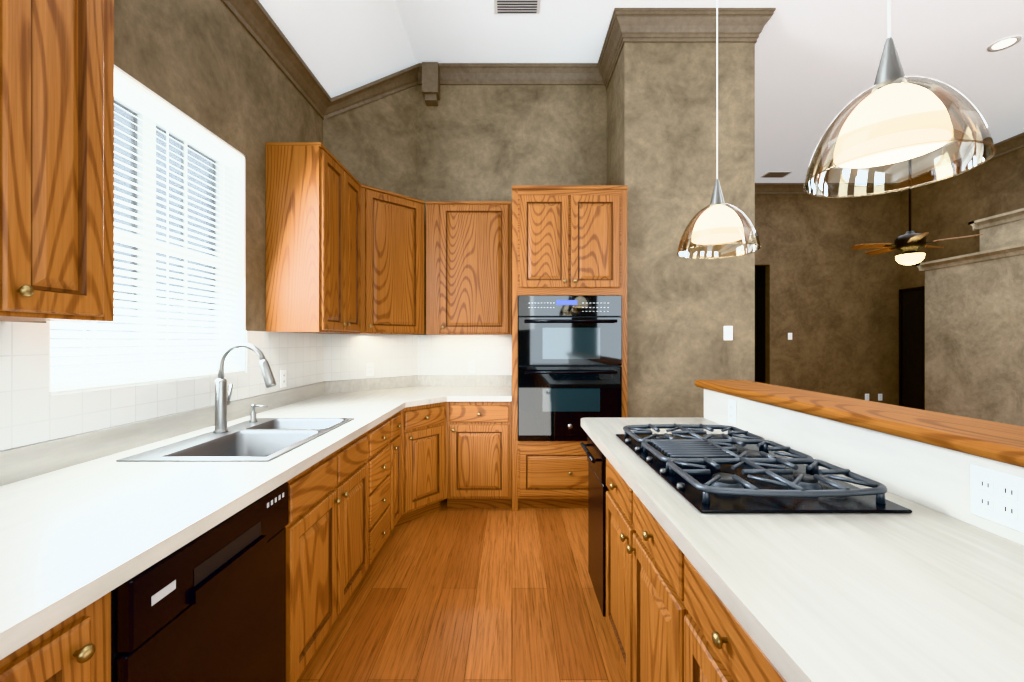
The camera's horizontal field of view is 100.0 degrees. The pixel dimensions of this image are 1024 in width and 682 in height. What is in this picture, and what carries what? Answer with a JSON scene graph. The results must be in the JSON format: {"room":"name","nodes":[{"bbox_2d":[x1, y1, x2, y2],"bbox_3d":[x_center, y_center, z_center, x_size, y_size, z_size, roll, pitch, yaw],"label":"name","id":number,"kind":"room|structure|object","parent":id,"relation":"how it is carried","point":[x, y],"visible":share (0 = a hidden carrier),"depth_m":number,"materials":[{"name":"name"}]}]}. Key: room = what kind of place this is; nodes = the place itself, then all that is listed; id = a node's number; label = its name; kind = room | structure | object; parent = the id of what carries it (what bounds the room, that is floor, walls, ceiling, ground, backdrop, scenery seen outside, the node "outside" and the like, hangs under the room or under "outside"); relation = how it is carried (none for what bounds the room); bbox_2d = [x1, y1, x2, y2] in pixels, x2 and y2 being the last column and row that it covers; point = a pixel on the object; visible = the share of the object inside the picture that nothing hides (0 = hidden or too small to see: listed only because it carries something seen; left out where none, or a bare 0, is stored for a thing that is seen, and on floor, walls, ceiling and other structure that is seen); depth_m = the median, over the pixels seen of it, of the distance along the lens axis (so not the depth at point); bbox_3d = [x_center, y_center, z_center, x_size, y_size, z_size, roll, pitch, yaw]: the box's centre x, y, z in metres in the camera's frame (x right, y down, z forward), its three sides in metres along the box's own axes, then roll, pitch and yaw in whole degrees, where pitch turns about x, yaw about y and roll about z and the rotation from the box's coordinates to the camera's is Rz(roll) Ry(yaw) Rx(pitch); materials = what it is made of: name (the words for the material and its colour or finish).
{"room":"kitchen","nodes":[
{"label":"kitchen","id":0,"kind":"room"},
{"bbox_2d":[2,0,322,450],"bbox_3d":[-1.620,-0.309,0.950,0.160,3.300,5.100,0,0,0],"label":"wall","id":1,"kind":"structure","parent":0,"point":[211,66],"depth_m":2.32,"materials":[{"name":"brown paint"}]},
{"bbox_2d":[0,0,113,321],"bbox_3d":[-1.361,-0.649,1.012,0.352,1.180,0.575,0,0,0],"label":"upper cabinet","id":2,"kind":"object","parent":1,"relation":"attached to","point":[56,160],"visible":1,"depth_m":1.11,"materials":[{"name":"brown wood"}]},
{"bbox_2d":[46,65,245,395],"bbox_3d":[-1.618,-0.444,1.950,0.164,1.250,1.060,0,0,0],"label":"window","id":3,"kind":"structure","parent":1,"relation":"in","point":[240,241],"depth_m":2.12,"materials":[{"name":"white paint"},{"name":"glass"}]},
{"bbox_2d":[51,72,239,389],"bbox_3d":[-1.590,-0.445,1.950,0.060,1.223,1.032,0,0,0],"label":"window blinds","id":4,"kind":"object","parent":3,"relation":"attached to","point":[137,99],"visible":0.52,"depth_m":1.92,"materials":[{"name":"white plastic"}]},
{"bbox_2d":[0,321,511,450],"bbox_3d":[-0.770,0.135,1.265,1.539,0.388,5.730,0,0,0],"label":"wall tile","id":5,"kind":"structure","parent":1,"relation":"attached to","point":[32,411],"depth_m":2.21,"materials":[{"name":"white tile"}]},
{"bbox_2d":[280,370,285,387],"bbox_3d":[-1.526,0.251,2.870,0.008,0.116,0.072,0,0,0],"label":"electrical outlet plate","id":6,"kind":"object","parent":1,"relation":"attached to","point":[282,372],"depth_m":2.85,"materials":[{"name":"white plastic"}]},
{"bbox_2d":[266,142,361,333],"bbox_3d":[-1.361,-0.649,3.032,0.352,1.180,0.705,0,0,0],"label":"upper cabinet","id":7,"kind":"object","parent":1,"relation":"attached to","point":[344,251],"depth_m":2.68,"materials":[{"name":"brown wood"}]},
{"bbox_2d":[323,85,416,381],"bbox_3d":[-1.267,-0.639,3.857,0.120,3.960,1.131,0,0,45],"label":"wall","id":8,"kind":"structure","parent":0,"point":[373,144],"depth_m":3.87,"materials":[{"name":"brown paint"}]},
{"bbox_2d":[366,363,373,375],"bbox_3d":[-1.248,0.251,3.774,0.072,0.116,0.008,0,0,-45],"label":"electrical outlet plate","id":9,"kind":"object","parent":8,"relation":"attached to","point":[369,366],"depth_m":3.77,"materials":[{"name":"white plastic"}]},
{"bbox_2d":[297,499,626,681],"bbox_3d":[2.475,1.371,2.850,8.450,0.060,9.200,0,0,0],"label":"floor","id":10,"kind":"structure","parent":0,"point":[443,593],"depth_m":2.15,"materials":[{"name":"brown wood"}]},
{"bbox_2d":[0,591,110,681],"bbox_3d":[-1.153,0.906,0.613,0.766,0.868,0.466,0,0,0],"label":"base cabinet","id":11,"kind":"object","parent":10,"relation":"on","point":[77,649],"depth_m":0.75,"materials":[{"name":"brown wood"}]},
{"bbox_2d":[111,482,288,681],"bbox_3d":[-1.067,0.908,1.156,0.646,0.866,0.612,0,0,0],"label":"dishwasher","id":12,"kind":"object","parent":11,"relation":"in","point":[209,605],"visible":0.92,"depth_m":1.10,"materials":[{"name":"black metal"}]},
{"bbox_2d":[285,429,371,681],"bbox_3d":[-1.153,0.906,1.914,0.766,0.868,0.828,0,0,0],"label":"base cabinet","id":13,"kind":"object","parent":10,"relation":"on","point":[354,503],"depth_m":1.77,"materials":[{"name":"brown wood"}]},
{"bbox_2d":[0,375,451,659],"bbox_3d":[-1.014,0.401,1.339,1.050,0.140,5.579,0,0,0],"label":"countertop","id":14,"kind":"structure","parent":13,"relation":"on","point":[86,519],"depth_m":1.24,"materials":[{"name":"white laminate"}]},
{"bbox_2d":[116,418,353,461],"bbox_3d":[-1.140,0.532,1.950,0.540,0.217,0.840,0,0,0],"label":"sink","id":15,"kind":"object","parent":14,"relation":"in","point":[264,439],"visible":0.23,"depth_m":1.99,"materials":[{"name":"silver metal"}]},
{"bbox_2d":[213,342,276,432],"bbox_3d":[-1.242,0.215,2.119,0.286,0.417,0.298,0,0,0],"label":"faucet","id":16,"kind":"object","parent":14,"relation":"on","point":[222,400],"visible":1,"depth_m":1.99,"materials":[{"name":"silver metal"}]},
{"bbox_2d":[372,414,395,560],"bbox_3d":[-1.153,0.906,2.536,0.766,0.868,0.416,0,0,0],"label":"base cabinet","id":17,"kind":"object","parent":10,"relation":"on","point":[383,434],"depth_m":2.57,"materials":[{"name":"brown wood"}]},
{"bbox_2d":[396,409,403,525],"bbox_3d":[-1.153,0.906,2.867,0.766,0.868,0.246,0,0,0],"label":"base cabinet","id":18,"kind":"object","parent":10,"relation":"on","point":[399,415],"depth_m":2.97,"materials":[{"name":"brown wood"}]},
{"bbox_2d":[404,421,447,522],"bbox_3d":[-0.649,0.998,3.211,0.244,0.685,0.293,0,0,0],"label":"base cabinet","id":19,"kind":"object","parent":10,"relation":"on","point":[425,442],"depth_m":3.21,"materials":[{"name":"brown wood"}]},
{"bbox_2d":[512,185,627,510],"bbox_3d":[0.453,0.061,3.730,0.906,2.560,0.792,0,0,0],"label":"tall cabinet","id":20,"kind":"object","parent":10,"relation":"on","point":[569,240],"visible":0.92,"depth_m":3.36,"materials":[{"name":"brown wood"}]},
{"bbox_2d":[416,375,511,400],"bbox_3d":[-0.366,0.401,3.736,0.726,0.140,0.783,0,0,0],"label":"countertop","id":21,"kind":"structure","parent":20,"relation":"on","point":[464,387],"depth_m":4.11,"materials":[{"name":"white stone"}]},
{"bbox_2d":[518,296,621,440],"bbox_3d":[0.453,0.213,3.638,0.810,1.139,0.685,0,0,0],"label":"oven","id":22,"kind":"object","parent":20,"relation":"in","point":[569,362],"visible":1,"depth_m":3.35,"materials":[{"name":"black"}]},
{"bbox_2d":[606,458,673,681],"bbox_3d":[0.742,0.906,1.469,0.664,0.868,0.858,0,0,0],"label":"base cabinet","id":23,"kind":"object","parent":10,"relation":"on","point":[670,617],"depth_m":1.41,"materials":[{"name":"brown wood"}]},
{"bbox_2d":[580,435,608,616],"bbox_3d":[0.694,0.908,2.091,0.672,0.866,0.378,0,0,0],"label":"trash compactor","id":24,"kind":"object","parent":23,"relation":"in","point":[597,486],"visible":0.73,"depth_m":2.03,"materials":[{"name":"black metal"}]},
{"bbox_2d":[581,417,1023,681],"bbox_3d":[0.729,0.451,0.485,0.698,0.040,3.870,0,0,0],"label":"countertop","id":25,"kind":"structure","parent":23,"relation":"on","point":[920,593],"depth_m":0.77,"materials":[{"name":"white laminate"}]},
{"bbox_2d":[616,423,911,512],"bbox_3d":[0.735,0.401,1.510,0.530,0.059,0.880,0,0,0],"label":"cooktop","id":26,"kind":"object","parent":25,"relation":"in","point":[698,468],"visible":1,"depth_m":1.25,"materials":[{"name":"black metal"}]},
{"bbox_2d":[674,542,786,681],"bbox_3d":[0.742,0.906,0.600,0.664,0.868,0.880,0,0,0],"label":"base cabinet","id":27,"kind":"object","parent":10,"relation":"on","point":[710,644],"depth_m":0.91,"materials":[{"name":"brown wood"}]},
{"bbox_2d":[417,85,606,334],"bbox_3d":[-0.034,-0.639,4.190,1.892,3.960,0.120,0,0,0],"label":"wall","id":28,"kind":"structure","parent":0,"point":[485,142],"depth_m":4.13,"materials":[{"name":"brown paint"}]},
{"bbox_2d":[362,184,424,334],"bbox_3d":[-1.094,-0.649,3.709,0.629,1.179,0.628,0,0,0],"label":"upper cabinet","id":29,"kind":"object","parent":28,"relation":"attached to","point":[392,223],"depth_m":3.57,"materials":[{"name":"brown wood"}]},
{"bbox_2d":[426,201,510,334],"bbox_3d":[-0.386,-0.649,3.963,0.758,1.180,0.327,0,0,0],"label":"upper cabinet","id":30,"kind":"object","parent":28,"relation":"attached to","point":[468,243],"depth_m":3.80,"materials":[{"name":"brown wood"}]},
{"bbox_2d":[468,361,475,372],"bbox_3d":[-0.385,0.251,4.117,0.072,0.116,0.008,0,0,0],"label":"electrical outlet plate","id":31,"kind":"object","parent":28,"relation":"attached to","point":[471,364],"depth_m":4.11,"materials":[{"name":"white plastic"}]},
{"bbox_2d":[221,0,1023,193],"bbox_3d":[2.480,-2.212,2.800,8.040,0.815,8.800,0,0,0],"label":"crown molding","id":32,"kind":"structure","parent":28,"relation":"attached to","point":[256,21],"depth_m":3.50,"materials":[{"name":"paint"}]},
{"bbox_2d":[259,0,1023,182],"bbox_3d":[2.460,-2.236,3.290,8.320,0.885,10.020,0,0,0],"label":"ceiling","id":33,"kind":"structure","parent":0,"point":[817,62],"depth_m":3.72,"materials":[{"name":"white paint"}]},
{"bbox_2d":[494,0,540,13],"bbox_3d":[0.040,-2.614,3.330,0.360,0.010,0.200,0,0,0],"label":"ceiling vent","id":34,"kind":"object","parent":33,"relation":"in","point":[516,6],"visible":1,"depth_m":3.35,"materials":[{"name":"white metal"}]},
{"bbox_2d":[677,0,760,258],"bbox_3d":[0.800,-1.482,1.674,0.296,2.271,0.296,0,0,0],"label":"pendant light","id":35,"kind":"object","parent":33,"relation":"hanging from","point":[717,220],"visible":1,"depth_m":1.65,"materials":[{"name":"clear glass"}]},
{"bbox_2d":[761,172,790,177],"bbox_3d":[4.150,-2.614,6.750,0.360,0.010,0.220,0,0,0],"label":"ceiling vent","id":36,"kind":"object","parent":33,"relation":"in","point":[775,174],"visible":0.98,"depth_m":6.74,"materials":[{"name":"brown metal"}]},
{"bbox_2d":[803,0,995,197],"bbox_3d":[0.785,-1.482,0.894,0.296,2.271,0.296,0,0,0],"label":"pendant light","id":37,"kind":"object","parent":33,"relation":"hanging from","point":[894,114],"visible":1,"depth_m":0.87,"materials":[{"name":"clear glass"}]},
{"bbox_2d":[851,159,982,264],"bbox_3d":[4.166,-1.708,4.537,0.985,1.819,0.955,0,0,0],"label":"ceiling fan","id":38,"kind":"object","parent":33,"relation":"hanging from","point":[909,243],"visible":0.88,"depth_m":4.47,"materials":[{"name":"brown wood"}]},
{"bbox_2d":[987,35,1021,51],"bbox_3d":[4.330,-2.615,3.780,0.200,0.006,0.200,0,0,0],"label":"recessed light","id":39,"kind":"object","parent":33,"relation":"in","point":[1004,43],"visible":1,"depth_m":3.78,"materials":[{"name":"white paint"}]},
{"bbox_2d":[607,42,754,417],"bbox_3d":[1.440,-0.639,3.865,1.055,3.960,0.770,0,0,0],"label":"pillar","id":40,"kind":"structure","parent":0,"point":[662,139],"depth_m":3.48,"materials":[{"name":"brown paint"}]},
{"bbox_2d":[724,326,732,339],"bbox_3d":[1.749,-0.064,3.475,0.072,0.116,0.009,0,0,0],"label":"electrical outlet plate","id":41,"kind":"object","parent":40,"relation":"attached to","point":[728,330],"depth_m":3.47,"materials":[{"name":"white plastic"}]},
{"bbox_2d":[755,194,899,405],"bbox_3d":[4.234,-0.639,7.700,4.773,3.960,1.000,0,0,0],"label":"wall","id":42,"kind":"structure","parent":0,"point":[826,296],"depth_m":7.20,"materials":[{"name":"brown paint"}]},
{"bbox_2d":[704,389,1023,545],"bbox_3d":[1.190,0.802,0.460,0.220,1.078,3.920,0,0,0],"label":"wall","id":43,"kind":"structure","parent":0,"point":[936,478],"depth_m":1.25,"materials":[{"name":"white paint"}]},
{"bbox_2d":[728,399,736,424],"bbox_3d":[1.075,0.346,2.100,0.008,0.116,0.072,0,0,0],"label":"electrical outlet plate","id":44,"kind":"object","parent":43,"relation":"attached to","point":[732,404],"depth_m":2.09,"materials":[{"name":"white plastic"}]},
{"bbox_2d":[694,380,1023,467],"bbox_3d":[1.190,0.241,0.475,0.300,0.041,3.950,0,0,0],"label":"bar countertop","id":45,"kind":"structure","parent":43,"relation":"on","point":[999,442],"depth_m":1.24,"materials":[{"name":"brown wood"}]},
{"bbox_2d":[970,464,1023,532],"bbox_3d":[1.075,0.346,0.950,0.008,0.116,0.116,0,0,0],"label":"electrical outlet plate","id":46,"kind":"object","parent":43,"relation":"attached to","point":[996,496],"depth_m":0.95,"materials":[{"name":"white plastic"}]},
{"bbox_2d":[900,147,1023,288],"bbox_3d":[6.560,-0.639,2.860,0.120,3.960,8.920,0,0,0],"label":"wall","id":47,"kind":"structure","parent":0,"point":[951,207],"depth_m":6.24,"materials":[{"name":"brown paint"}]},
{"bbox_2d":[899,286,924,409],"bbox_3d":[6.475,0.241,6.930,0.050,2.200,0.460,0,0,0],"label":"door","id":48,"kind":"structure","parent":47,"relation":"attached to","point":[911,347],"depth_m":6.94,"materials":[{"name":"black wood"}]},
{"bbox_2d":[915,208,1023,426],"bbox_3d":[5.918,-0.039,4.343,1.165,2.760,2.685,0,0,0],"label":"wall","id":49,"kind":"structure","parent":0,"point":[974,335],"depth_m":4.96,"materials":[{"name":"brown paint"}]},
{"label":"outside","id":50,"kind":"structure","parent":0,"visible":0},
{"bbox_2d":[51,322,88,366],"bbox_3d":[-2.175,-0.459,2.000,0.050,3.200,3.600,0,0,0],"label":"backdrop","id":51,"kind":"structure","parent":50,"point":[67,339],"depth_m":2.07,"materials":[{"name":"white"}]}
]}

